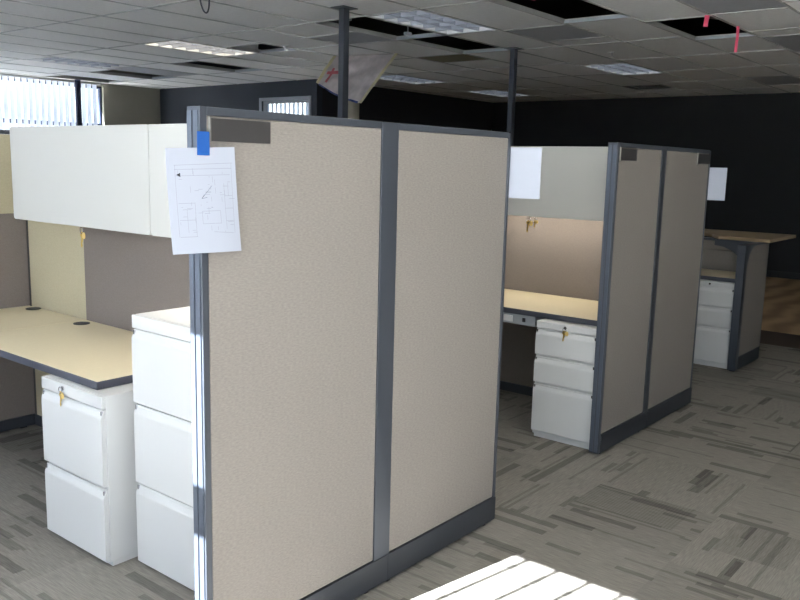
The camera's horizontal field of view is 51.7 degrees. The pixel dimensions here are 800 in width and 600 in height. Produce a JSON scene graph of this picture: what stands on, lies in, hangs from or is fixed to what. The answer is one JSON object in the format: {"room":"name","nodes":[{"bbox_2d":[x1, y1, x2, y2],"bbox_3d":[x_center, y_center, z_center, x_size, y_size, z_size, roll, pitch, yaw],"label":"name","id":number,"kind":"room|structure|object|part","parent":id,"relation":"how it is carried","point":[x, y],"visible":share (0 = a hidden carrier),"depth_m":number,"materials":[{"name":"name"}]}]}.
{"room":"open-plan office","nodes":[
{"label":"open-plan office","id":0,"kind":"room"},
{"bbox_2d":[1,70,160,124],"bbox_3d":[-7.328,-2.154,11.329,0.150,3.450,9.680,9,12,38],"label":"wall","id":1,"kind":"structure","parent":0,"point":[121,104],"depth_m":14.26,"materials":[{"name":"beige paint"}]},
{"bbox_2d":[1,77,102,125],"bbox_3d":[-7.504,-1.857,11.191,0.063,2.660,7.660,9,12,38],"label":"window","id":2,"kind":"structure","parent":1,"relation":"in","point":[99,92],"depth_m":13.89,"materials":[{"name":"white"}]},
{"bbox_2d":[160,44,322,123],"bbox_3d":[-2.743,-2.430,13.700,3.930,3.450,0.120,9,12,38],"label":"wall","id":3,"kind":"structure","parent":0,"point":[174,102],"depth_m":13.47,"materials":[{"name":"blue paint"}]},
{"bbox_2d":[259,96,310,114],"bbox_3d":[-1.799,-2.266,12.856,1.160,1.745,0.014,9,12,38],"label":"trim","id":4,"kind":"structure","parent":3,"relation":"attached to","point":[293,97],"depth_m":12.66,"materials":[{"name":"grey metal"}]},
{"bbox_2d":[268,103,307,114],"bbox_3d":[-1.854,-2.370,13.314,1.100,1.700,0.040,9,12,38],"label":"vertical blind","id":5,"kind":"object","parent":4,"relation":"attached to","point":[289,104],"visible":0.02,"depth_m":13.11,"materials":[{"name":"grey plastic"}]},
{"bbox_2d":[263,100,307,111],"bbox_3d":[-1.756,-2.274,12.908,1.060,1.645,0.060,9,12,38],"label":"window","id":6,"kind":"structure","parent":3,"relation":"in","point":[265,103],"depth_m":12.87,"materials":[{"name":"grey"}]},
{"bbox_2d":[0,343,799,599],"bbox_3d":[-0.982,0.687,5.907,17.100,0.100,8.780,9,12,38],"label":"floor","id":7,"kind":"structure","parent":0,"point":[701,502],"depth_m":3.81,"materials":[{"name":"carpet"}]},
{"bbox_2d":[0,130,34,431],"bbox_3d":[-2.514,-0.052,4.481,0.064,1.745,1.098,9,12,38],"label":"wall","id":8,"kind":"structure","parent":7,"relation":"on","point":[17,398],"depth_m":4.79,"materials":[{"name":"beige fabric"}]},
{"bbox_3d":[-2.498,-0.671,4.380,0.057,0.443,1.056,9,12,38],"label":"fabric panel","id":9,"kind":"part","parent":8,"relation":"part of","materials":[{"name":"beige fabric"}]},
{"bbox_3d":[-2.518,0.142,4.513,0.057,1.200,1.056,9,12,38],"label":"fabric panel","id":10,"kind":"part","parent":8,"relation":"part of","materials":[{"name":"grey fabric"}]},
{"bbox_3d":[-2.534,0.768,4.616,0.064,0.063,1.098,9,12,38],"label":"rail","id":11,"kind":"part","parent":8,"relation":"part of","materials":[{"name":"grey"}]},
{"bbox_2d":[0,306,84,331],"bbox_3d":[-2.350,0.223,4.186,0.622,0.179,1.292,9,12,38],"label":"countertop","id":12,"kind":"structure","parent":8,"relation":"attached to","point":[21,317],"depth_m":4.48,"materials":[{"name":"grey laminate"}]},
{"bbox_2d":[75,79,81,125],"bbox_3d":[-5.201,-2.135,13.457,0.060,2.827,0.070,9,12,38],"label":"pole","id":13,"kind":"structure","parent":7,"relation":"on","point":[78,105],"depth_m":13.27,"materials":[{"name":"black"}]},
{"bbox_2d":[41,374,137,565],"bbox_3d":[-1.150,0.660,3.565,0.459,0.702,0.567,9,12,38],"label":"pedestal","id":14,"kind":"object","parent":7,"relation":"on","point":[91,484],"visible":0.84,"depth_m":3.29,"materials":[{"name":"grey metal"}]},
{"bbox_2d":[58,387,63,406],"bbox_3d":[-1.363,0.391,3.326,0.042,0.085,0.006,9,12,38],"label":"key","id":15,"kind":"object","parent":14,"relation":"attached to","point":[61,394],"visible":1,"depth_m":3.33,"materials":[{"name":"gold metal"}]},
{"bbox_2d":[0,320,132,389],"bbox_3d":[-1.446,0.297,3.867,1.189,0.179,0.647,9,12,38],"label":"countertop","id":16,"kind":"structure","parent":14,"relation":"on","point":[97,356],"depth_m":3.73,"materials":[{"name":"grey laminate"}]},
{"bbox_3d":[-1.313,0.368,3.305,0.457,0.048,0.016,9,12,38],"label":"rail","id":17,"kind":"part","parent":14,"relation":"part of","materials":[{"name":"grey metal"}]},
{"bbox_3d":[-1.319,0.551,3.333,0.455,0.309,0.020,9,12,38],"label":"drawer","id":18,"kind":"part","parent":14,"relation":"part of","materials":[{"name":"grey metal"}]},
{"bbox_3d":[-1.327,0.864,3.384,0.455,0.297,0.020,9,12,38],"label":"drawer","id":19,"kind":"part","parent":14,"relation":"part of","materials":[{"name":"grey metal"}]},
{"bbox_2d":[26,220,189,426],"bbox_3d":[-1.105,0.059,4.012,2.715,1.745,0.064,9,12,38],"label":"wall","id":20,"kind":"structure","parent":7,"relation":"on","point":[115,276],"depth_m":4.33,"materials":[{"name":"grey fabric"}]},
{"bbox_3d":[-2.147,-0.129,4.846,0.020,1.648,0.056,9,12,38],"label":"post","id":21,"kind":"part","parent":20,"relation":"part of","materials":[{"name":"grey plastic"}]},
{"bbox_3d":[-1.125,0.879,4.146,2.715,0.063,0.064,9,12,38],"label":"rail","id":22,"kind":"part","parent":20,"relation":"part of","materials":[{"name":"grey metal"}]},
{"bbox_3d":[-1.907,-0.092,4.654,0.596,1.645,0.057,9,12,38],"label":"fabric panel","id":23,"kind":"part","parent":20,"relation":"part of","materials":[{"name":"beige fabric"}]},
{"bbox_2d":[9,124,151,234],"bbox_3d":[-1.407,-0.586,3.925,1.188,0.460,0.311,9,12,38],"label":"overhead cabinet","id":24,"kind":"object","parent":20,"relation":"attached to","point":[90,176],"visible":0.55,"depth_m":3.75,"materials":[{"name":"white metal"}]},
{"bbox_2d":[80,227,84,246],"bbox_3d":[-1.486,-0.293,3.870,0.048,0.098,0.006,9,12,38],"label":"key","id":25,"kind":"object","parent":24,"relation":"hanging from","point":[82,234],"visible":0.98,"depth_m":3.87,"materials":[{"name":"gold metal"}]},
{"bbox_3d":[-0.873,0.069,3.823,2.077,1.645,0.057,9,12,38],"label":"fabric panel","id":26,"kind":"part","parent":20,"relation":"part of","materials":[{"name":"grey fabric"}]},
{"bbox_2d":[148,124,186,237],"bbox_3d":[-0.545,-0.451,3.234,1.030,0.460,0.311,9,12,38],"label":"bin","id":27,"kind":"object","parent":20,"relation":"attached to","point":[161,136],"visible":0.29,"depth_m":3.38,"materials":[{"name":"white metal"}]},
{"bbox_2d":[132,306,194,590],"bbox_3d":[-0.565,0.571,3.219,0.760,1.017,0.577,9,12,38],"label":"file","id":28,"kind":"object","parent":7,"relation":"on","point":[161,342],"visible":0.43,"depth_m":3.11,"materials":[{"name":"grey metal"}]},
{"bbox_3d":[-0.728,0.126,2.930,0.758,0.051,0.016,9,12,38],"label":"rail","id":29,"kind":"part","parent":28,"relation":"part of","materials":[{"name":"grey metal"}]},
{"bbox_3d":[-0.734,0.299,2.957,0.756,0.290,0.020,9,12,38],"label":"drawer","id":30,"kind":"part","parent":28,"relation":"part of","materials":[{"name":"grey metal"}]},
{"bbox_3d":[-0.741,0.607,3.007,0.756,0.318,0.020,9,12,38],"label":"drawer","id":31,"kind":"part","parent":28,"relation":"part of","materials":[{"name":"grey metal"}]},
{"bbox_3d":[-0.749,0.931,3.060,0.756,0.324,0.020,9,12,38],"label":"drawer","id":32,"kind":"part","parent":28,"relation":"part of","materials":[{"name":"grey metal"}]},
{"bbox_2d":[348,101,358,118],"bbox_3d":[-0.639,-1.481,10.142,0.250,2.827,0.250,9,12,38],"label":"column","id":33,"kind":"structure","parent":7,"relation":"on","point":[353,108],"depth_m":9.90,"materials":[{"name":"beige paint"}]},
{"bbox_2d":[187,106,710,599],"bbox_3d":[0.720,0.094,4.050,0.106,1.752,4.204,9,12,38],"label":"wall","id":34,"kind":"structure","parent":7,"relation":"on","point":[346,360],"depth_m":2.99,"materials":[{"name":"beige fabric"}]},
{"bbox_3d":[-0.588,0.319,2.441,0.058,1.740,0.024,9,12,38],"label":"post","id":35,"kind":"part","parent":34,"relation":"part of","materials":[{"name":"grey metal"}]},
{"bbox_2d":[165,147,240,254],"bbox_3d":[-0.543,-0.279,2.308,0.017,0.299,0.249,9,12,38],"label":"drawing","id":36,"kind":"object","parent":34,"relation":"hanging from","point":[202,189],"visible":1,"depth_m":2.30,"materials":[{"name":"grey paper"}]},
{"bbox_2d":[197,131,209,155],"bbox_3d":[-0.544,-0.433,2.283,0.001,0.065,0.042,9,12,38],"label":"tape","id":37,"kind":"object","parent":34,"relation":"attached to","point":[203,141],"visible":1,"depth_m":2.28,"materials":[{"name":"blue plastic"}]},
{"bbox_3d":[-0.341,0.234,2.731,0.054,1.606,0.749,9,12,38],"label":"fabric panel","id":38,"kind":"part","parent":34,"relation":"part of","materials":[{"name":"beige fabric"}]},
{"bbox_3d":[-0.337,1.078,2.900,0.066,0.107,0.831,9,12,38],"label":"rail","id":39,"kind":"part","parent":34,"relation":"part of","materials":[{"name":"grey metal"}]},
{"bbox_3d":[-0.074,0.180,3.053,0.060,1.636,0.090,9,12,38],"label":"post","id":40,"kind":"part","parent":34,"relation":"part of","materials":[{"name":"grey metal"}]},
{"bbox_3d":[0.169,0.990,3.512,0.066,0.107,0.766,9,12,38],"label":"rail","id":41,"kind":"part","parent":34,"relation":"part of","materials":[{"name":"grey metal"}]},
{"bbox_3d":[0.188,0.142,3.371,0.054,1.606,0.734,9,12,38],"label":"fabric panel","id":42,"kind":"part","parent":34,"relation":"part of","materials":[{"name":"beige fabric"}]},
{"bbox_3d":[0.426,0.145,3.668,0.058,1.736,0.018,9,12,38],"label":"post","id":43,"kind":"part","parent":34,"relation":"part of","materials":[{"name":"grey metal"}]},
{"bbox_2d":[508,148,541,198],"bbox_3d":[0.477,-0.547,3.549,0.283,0.214,0.003,8,12,36],"label":"paper sheet","id":44,"kind":"object","parent":34,"relation":"attached to","point":[525,163],"visible":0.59,"depth_m":3.51,"materials":[{"name":"grey paper"}]},
{"bbox_3d":[1.130,0.012,4.576,0.058,1.740,0.024,9,12,38],"label":"post","id":45,"kind":"part","parent":34,"relation":"part of","materials":[{"name":"grey metal"}]},
{"bbox_3d":[1.322,0.781,4.963,0.066,0.107,0.643,9,12,38],"label":"rail","id":46,"kind":"part","parent":34,"relation":"part of","materials":[{"name":"grey"}]},
{"bbox_3d":[1.325,-0.064,4.803,0.054,1.606,0.583,9,12,38],"label":"fabric panel","id":47,"kind":"part","parent":34,"relation":"part of","materials":[{"name":"beige fabric"}]},
{"bbox_3d":[1.532,-0.108,5.053,0.060,1.636,0.068,9,12,38],"label":"post","id":48,"kind":"part","parent":34,"relation":"part of","materials":[{"name":"grey metal"}]},
{"bbox_3d":[1.770,0.703,5.507,0.066,0.107,0.773,9,12,38],"label":"rail","id":49,"kind":"part","parent":34,"relation":"part of","materials":[{"name":"grey"}]},
{"bbox_3d":[1.789,-0.145,5.366,0.054,1.606,0.741,9,12,38],"label":"fabric panel","id":50,"kind":"part","parent":34,"relation":"part of","materials":[{"name":"beige fabric"}]},
{"bbox_3d":[2.030,-0.142,5.665,0.058,1.736,0.018,9,12,38],"label":"post","id":51,"kind":"part","parent":34,"relation":"part of","materials":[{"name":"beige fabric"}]},
{"bbox_2d":[707,168,726,200],"bbox_3d":[2.057,-0.786,5.575,0.280,0.216,0.003,8,12,36],"label":"paper sheet","id":52,"kind":"object","parent":34,"relation":"attached to","point":[717,176],"visible":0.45,"depth_m":5.53,"materials":[{"name":"grey paper"}]},
{"bbox_2d":[500,215,602,395],"bbox_3d":[0.569,-0.235,6.059,2.688,1.745,0.064,9,12,38],"label":"wall","id":53,"kind":"structure","parent":7,"relation":"on","point":[558,257],"depth_m":5.69,"materials":[{"name":"beige fabric"}]},
{"bbox_3d":[0.549,0.585,6.193,2.688,0.063,0.064,9,12,38],"label":"rail","id":54,"kind":"part","parent":53,"relation":"part of","materials":[{"name":"grey"}]},
{"bbox_2d":[508,146,607,220],"bbox_3d":[1.032,-0.761,5.337,1.216,0.446,0.343,9,12,38],"label":"overhead cabinet","id":55,"kind":"object","parent":53,"relation":"attached to","point":[572,179],"visible":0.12,"depth_m":5.11,"materials":[{"name":"white metal"}]},
{"bbox_2d":[526,217,532,231],"bbox_3d":[0.839,-0.488,5.351,0.050,0.102,0.006,9,12,38],"label":"key","id":56,"kind":"object","parent":55,"relation":"hanging from","point":[528,222],"visible":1,"depth_m":5.35,"materials":[{"name":"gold metal"}]},
{"bbox_2d":[531,318,596,448],"bbox_3d":[1.125,0.467,5.038,0.392,0.716,0.558,9,12,38],"label":"drawer pedestal","id":57,"kind":"object","parent":7,"relation":"on","point":[563,370],"visible":0.7,"depth_m":4.82,"materials":[{"name":"grey metal"}]},
{"bbox_2d":[503,289,597,325],"bbox_3d":[0.335,0.010,5.811,2.695,0.174,0.668,9,12,38],"label":"countertop","id":58,"kind":"structure","parent":57,"relation":"on","point":[561,308],"depth_m":5.16,"materials":[{"name":"grey laminate"}]},
{"bbox_2d":[503,312,543,326],"bbox_3d":[0.768,0.096,5.220,0.360,0.062,0.288,9,12,38],"label":"box","id":59,"kind":"object","parent":58,"relation":"attached to","point":[507,317],"visible":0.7,"depth_m":5.07,"materials":[{"name":"silver metal"}]},
{"bbox_2d":[504,314,512,320],"bbox_3d":[0.672,0.110,5.119,0.060,0.037,0.008,9,12,38],"label":"outlet","id":60,"kind":"object","parent":59,"relation":"attached to","point":[507,317],"depth_m":5.12,"materials":[{"name":"grey plastic"}]},
{"bbox_3d":[0.951,0.663,4.859,0.388,0.288,0.020,9,12,38],"label":"drawer","id":61,"kind":"part","parent":57,"relation":"part of","materials":[{"name":"grey metal"}]},
{"bbox_3d":[0.957,0.432,4.822,0.388,0.154,0.020,9,12,38],"label":"drawer","id":62,"kind":"part","parent":57,"relation":"part of","materials":[{"name":"grey metal"}]},
{"bbox_2d":[562,328,567,340],"bbox_3d":[0.955,0.202,4.769,0.042,0.085,0.006,9,12,38],"label":"key","id":63,"kind":"object","parent":57,"relation":"attached to","point":[564,333],"visible":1,"depth_m":4.77,"materials":[{"name":"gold metal"}]},
{"bbox_3d":[0.961,0.265,4.794,0.388,0.155,0.020,9,12,38],"label":"drawer","id":64,"kind":"part","parent":57,"relation":"part of","materials":[{"name":"grey metal"}]},
{"bbox_3d":[0.965,0.163,4.779,0.390,0.040,0.016,9,12,38],"label":"rail","id":65,"kind":"part","parent":57,"relation":"part of","materials":[{"name":"grey metal"}]},
{"bbox_2d":[693,279,734,368],"bbox_3d":[2.734,0.170,7.098,0.392,0.716,0.558,9,12,38],"label":"drawer pedestal","id":66,"kind":"object","parent":7,"relation":"on","point":[715,304],"visible":0.54,"depth_m":6.85,"materials":[{"name":"grey metal"}]},
{"bbox_3d":[2.560,0.366,6.920,0.388,0.288,0.020,9,12,38],"label":"drawer","id":67,"kind":"part","parent":66,"relation":"part of","materials":[{"name":"grey metal"}]},
{"bbox_3d":[2.566,0.134,6.882,0.388,0.154,0.020,9,12,38],"label":"drawer","id":68,"kind":"part","parent":66,"relation":"part of","materials":[{"name":"grey metal"}]},
{"bbox_3d":[2.570,-0.032,6.855,0.388,0.155,0.020,9,12,38],"label":"drawer","id":69,"kind":"part","parent":66,"relation":"part of","materials":[{"name":"grey metal"}]},
{"bbox_3d":[2.574,-0.134,6.840,0.390,0.040,0.016,9,12,38],"label":"rail","id":70,"kind":"part","parent":66,"relation":"part of","materials":[{"name":"grey metal"}]},
{"bbox_2d":[701,269,735,282],"bbox_3d":[1.903,-0.340,7.747,2.628,0.034,0.498,9,12,38],"label":"countertop","id":71,"kind":"structure","parent":66,"relation":"on","point":[706,274],"depth_m":6.93,"materials":[{"name":"grey laminate"}]},
{"bbox_2d":[701,237,750,271],"bbox_3d":[2.075,-0.154,7.997,2.628,1.033,0.064,9,12,38],"label":"wall","id":72,"kind":"structure","parent":7,"relation":"on","point":[714,257],"depth_m":7.32,"materials":[{"name":"grey fabric"}]},
{"bbox_3d":[2.085,-0.602,7.925,2.575,0.076,0.057,9,12,38],"label":"fabric panel","id":73,"kind":"part","parent":72,"relation":"part of","materials":[{"name":"grey fabric"}]},
{"bbox_3d":[2.075,-0.163,7.996,2.586,0.808,0.057,9,12,38],"label":"fabric panel","id":74,"kind":"part","parent":72,"relation":"part of","materials":[{"name":"grey fabric"}]},
{"bbox_2d":[704,229,795,242],"bbox_3d":[2.300,-0.701,8.081,2.740,0.027,0.810,9,12,38],"label":"countertop","id":75,"kind":"structure","parent":72,"relation":"on","point":[719,234],"depth_m":7.31,"materials":[{"name":"beige laminate"}]},
{"bbox_2d":[715,239,768,371],"bbox_3d":[2.795,0.021,7.034,0.404,1.034,0.655,9,12,38],"label":"wall","id":76,"kind":"structure","parent":7,"relation":"on","point":[752,257],"depth_m":6.83,"materials":[{"name":"grey fabric"}]},
{"bbox_3d":[2.934,0.484,7.024,0.064,0.106,0.572,9,12,38],"label":"rail","id":77,"kind":"part","parent":76,"relation":"part of","materials":[{"name":"grey metal"}]},
{"bbox_3d":[2.946,-0.014,6.942,0.058,0.902,0.572,9,12,38],"label":"fabric panel","id":78,"kind":"part","parent":76,"relation":"part of","materials":[{"name":"grey fabric"}]},
{"bbox_3d":[3.130,0.006,7.175,0.058,1.009,0.011,9,12,38],"label":"post","id":79,"kind":"part","parent":76,"relation":"part of","materials":[{"name":"grey metal"}]},
{"bbox_3d":[-0.751,-0.358,6.616,0.064,1.745,0.848,9,12,38],"label":"wall","id":80,"kind":"structure","parent":7,"relation":"on","visible":0},
{"bbox_2d":[330,5,356,118],"bbox_3d":[-0.457,-1.792,6.661,0.140,1.083,0.170,9,12,38],"label":"pole","id":81,"kind":"object","parent":80,"relation":"on","point":[343,52],"visible":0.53,"depth_m":6.62,"materials":[{"name":"grey metal"}]},
{"bbox_3d":[0.902,-0.645,8.617,0.064,1.745,0.830,9,12,38],"label":"wall","id":82,"kind":"structure","parent":7,"relation":"on","visible":0},
{"bbox_2d":[504,47,523,145],"bbox_3d":[1.174,-2.082,8.676,0.140,1.083,0.170,9,12,38],"label":"pole","id":83,"kind":"object","parent":82,"relation":"on","point":[513,50],"visible":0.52,"depth_m":8.63,"materials":[{"name":"grey metal"}]},
{"bbox_2d":[0,0,799,102],"bbox_3d":[0.838,-2.470,7.559,17.096,0.015,14.306,9,12,38],"label":"ceiling","id":84,"kind":"structure","parent":0,"point":[494,15],"depth_m":8.67,"materials":[{"name":"tile"}]},
{"bbox_2d":[0,73,100,129],"bbox_3d":[-7.361,-1.841,10.971,0.040,2.705,7.500,9,12,38],"label":"vertical blind","id":85,"kind":"object","parent":84,"relation":"hanging from","point":[4,75],"visible":0.34,"depth_m":12.93,"materials":[{"name":"grey"}]},
{"bbox_3d":[-7.329,-3.155,10.756,0.040,0.040,7.500,9,12,38],"label":"head rail","id":86,"kind":"part","parent":85,"relation":"part of","materials":[{"name":"grey metal"}]},
{"bbox_2d":[32,57,123,68],"bbox_3d":[-4.226,-3.192,10.896,0.639,0.124,1.067,9,12,38],"label":"ceiling light","id":87,"kind":"object","parent":84,"relation":"attached to","point":[50,59],"visible":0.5,"depth_m":10.95,"materials":[{"name":"grey plastic"}]},
{"bbox_2d":[144,40,257,55],"bbox_3d":[-2.214,-2.867,9.212,0.591,0.124,1.134,9,12,38],"label":"ceiling light","id":88,"kind":"object","parent":84,"relation":"attached to","point":[180,45],"visible":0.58,"depth_m":9.29,"materials":[{"name":"grey plastic"}]},
{"bbox_2d":[199,0,209,13],"bbox_3d":[-1.424,-2.177,6.031,0.122,0.162,0.032,9,12,38],"label":"cable loop","id":89,"kind":"object","parent":84,"relation":"hanging from","point":[199,0],"visible":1,"depth_m":6.04,"materials":[{"name":"grey"}]},
{"bbox_2d":[316,53,397,102],"bbox_3d":[-0.523,-2.465,9.221,0.819,0.580,0.591,9,12,38],"label":"plastic sheet","id":90,"kind":"object","parent":84,"relation":"attached to","point":[365,71],"visible":0.84,"depth_m":9.19,"materials":[{"name":"beige plastic"}]},
{"bbox_2d":[327,71,337,73],"bbox_3d":[-0.755,-2.568,9.315,0.166,0.040,0.033,6,10,26],"label":"print","id":91,"kind":"object","parent":90,"relation":"attached to","point":[328,72],"depth_m":9.32,"materials":[{"name":"red"}]},
{"bbox_2d":[0,0,799,102],"bbox_3d":[0.843,-2.476,7.549,17.100,0.041,14.319,9,12,38],"label":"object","id":92,"kind":"structure","parent":84,"relation":"attached to","point":[505,3],"depth_m":8.59,"materials":[{"name":"silver metal"}]},
{"bbox_2d":[404,26,411,35],"bbox_3d":[0.079,-2.716,8.014,0.040,0.285,0.080,9,12,38],"label":"bracket","id":93,"kind":"object","parent":84,"relation":"attached to","point":[407,33],"visible":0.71,"depth_m":8.02,"materials":[{"name":"silver metal"}]},
{"bbox_2d":[380,75,445,83],"bbox_3d":[0.101,-3.268,12.015,0.591,0.124,1.134,9,12,38],"label":"ceiling light","id":94,"kind":"object","parent":84,"relation":"attached to","point":[398,78],"visible":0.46,"depth_m":12.13,"materials":[{"name":"grey plastic"}]},
{"bbox_2d":[109,15,753,82],"bbox_3d":[-1.234,-2.931,10.076,10.271,0.024,1.441,9,12,38],"label":"trim","id":95,"kind":"structure","parent":84,"relation":"attached to","point":[615,16],"depth_m":7.93,"materials":[{"name":"silver metal"}]},
{"bbox_2d":[368,10,495,34],"bbox_3d":[0.303,-2.474,7.189,0.563,0.124,1.134,9,12,38],"label":"ceiling light","id":96,"kind":"object","parent":84,"relation":"attached to","point":[421,19],"visible":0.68,"depth_m":7.22,"materials":[{"name":"grey plastic"}]},
{"bbox_2d":[467,90,528,96],"bbox_3d":[1.663,-3.540,13.906,0.591,0.124,1.115,9,12,38],"label":"ceiling light","id":97,"kind":"object","parent":84,"relation":"attached to","point":[491,92],"visible":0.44,"depth_m":13.95,"materials":[{"name":"grey plastic"}]},
{"bbox_2d":[329,0,746,49],"bbox_3d":[0.854,-3.119,7.453,17.400,0.100,14.610,9,12,38],"label":"deck","id":98,"kind":"object","parent":84,"relation":"in","point":[565,9],"depth_m":10.64,"materials":[{"name":"black"}]},
{"bbox_2d":[584,63,661,74],"bbox_3d":[2.763,-2.901,10.167,0.563,0.124,1.115,9,12,38],"label":"ceiling light","id":99,"kind":"object","parent":84,"relation":"attached to","point":[621,69],"visible":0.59,"depth_m":10.21,"materials":[{"name":"grey plastic"}]},
{"bbox_2d":[622,85,672,89],"bbox_3d":[3.681,-3.184,12.228,0.595,0.066,0.548,9,12,38],"label":"ceiling vent","id":100,"kind":"object","parent":84,"relation":"in","point":[643,86],"visible":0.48,"depth_m":12.39,"materials":[{"name":"grey"}]},
{"bbox_2d":[703,15,708,26],"bbox_3d":[2.430,-2.223,6.547,0.046,0.110,0.013,1,9,0],"label":"ribbon","id":101,"kind":"object","parent":84,"relation":"hanging from","point":[706,20],"visible":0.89,"depth_m":6.55,"materials":[{"name":"red"}]},
{"bbox_2d":[734,26,738,51],"bbox_3d":[2.850,-2.205,6.986,0.034,0.214,0.013,1,9,0],"label":"ribbon","id":102,"kind":"object","parent":84,"relation":"hanging from","point":[737,29],"visible":1,"depth_m":6.99,"materials":[{"name":"red"}]},
{"bbox_2d":[322,87,492,130],"bbox_3d":[0.244,-2.463,14.347,0.120,3.450,4.660,9,12,38],"label":"wall","id":103,"kind":"structure","parent":0,"point":[380,104],"depth_m":14.19,"materials":[{"name":"black paint"}]},
{"bbox_2d":[420,54,486,62],"bbox_3d":[0.610,-2.800,9.537,0.691,0.015,0.568,9,12,38],"label":"tile","id":104,"kind":"structure","parent":0,"point":[460,57],"depth_m":9.55,"materials":[{"name":"brown tile"}]},
{"bbox_2d":[111,0,799,84],"bbox_3d":[1.018,-2.776,9.452,10.675,0.015,8.569,9,12,38],"label":"tiles","id":105,"kind":"structure","parent":0,"point":[791,42],"depth_m":7.68,"materials":[{"name":"white tile"}]},
{"bbox_2d":[492,85,799,272],"bbox_3d":[6.862,-1.932,12.096,13.290,3.450,0.150,9,12,38],"label":"wall","id":106,"kind":"structure","parent":0,"point":[756,137],"depth_m":13.30,"materials":[{"name":"black paint"}]},
{"bbox_2d":[766,270,799,279],"bbox_3d":[6.817,-0.264,12.267,13.170,0.100,0.012,9,12,38],"label":"baseboard","id":107,"kind":"structure","parent":106,"relation":"attached to","point":[788,275],"depth_m":12.92,"materials":[{"name":"black plastic"}]},
{"bbox_2d":[761,277,799,334],"bbox_3d":[3.772,-0.138,11.662,17.100,0.100,4.820,9,12,38],"label":"floor","id":108,"kind":"structure","parent":0,"point":[781,307],"depth_m":10.16,"materials":[{"name":"brown wood"}]},
{"bbox_2d":[760,330,799,348],"bbox_3d":[2.022,0.165,9.543,17.100,0.101,0.710,9,12,38],"label":"trim","id":109,"kind":"structure","parent":108,"relation":"attached to","point":[767,337],"depth_m":8.13,"materials":[{"name":"brown"}]}
]}

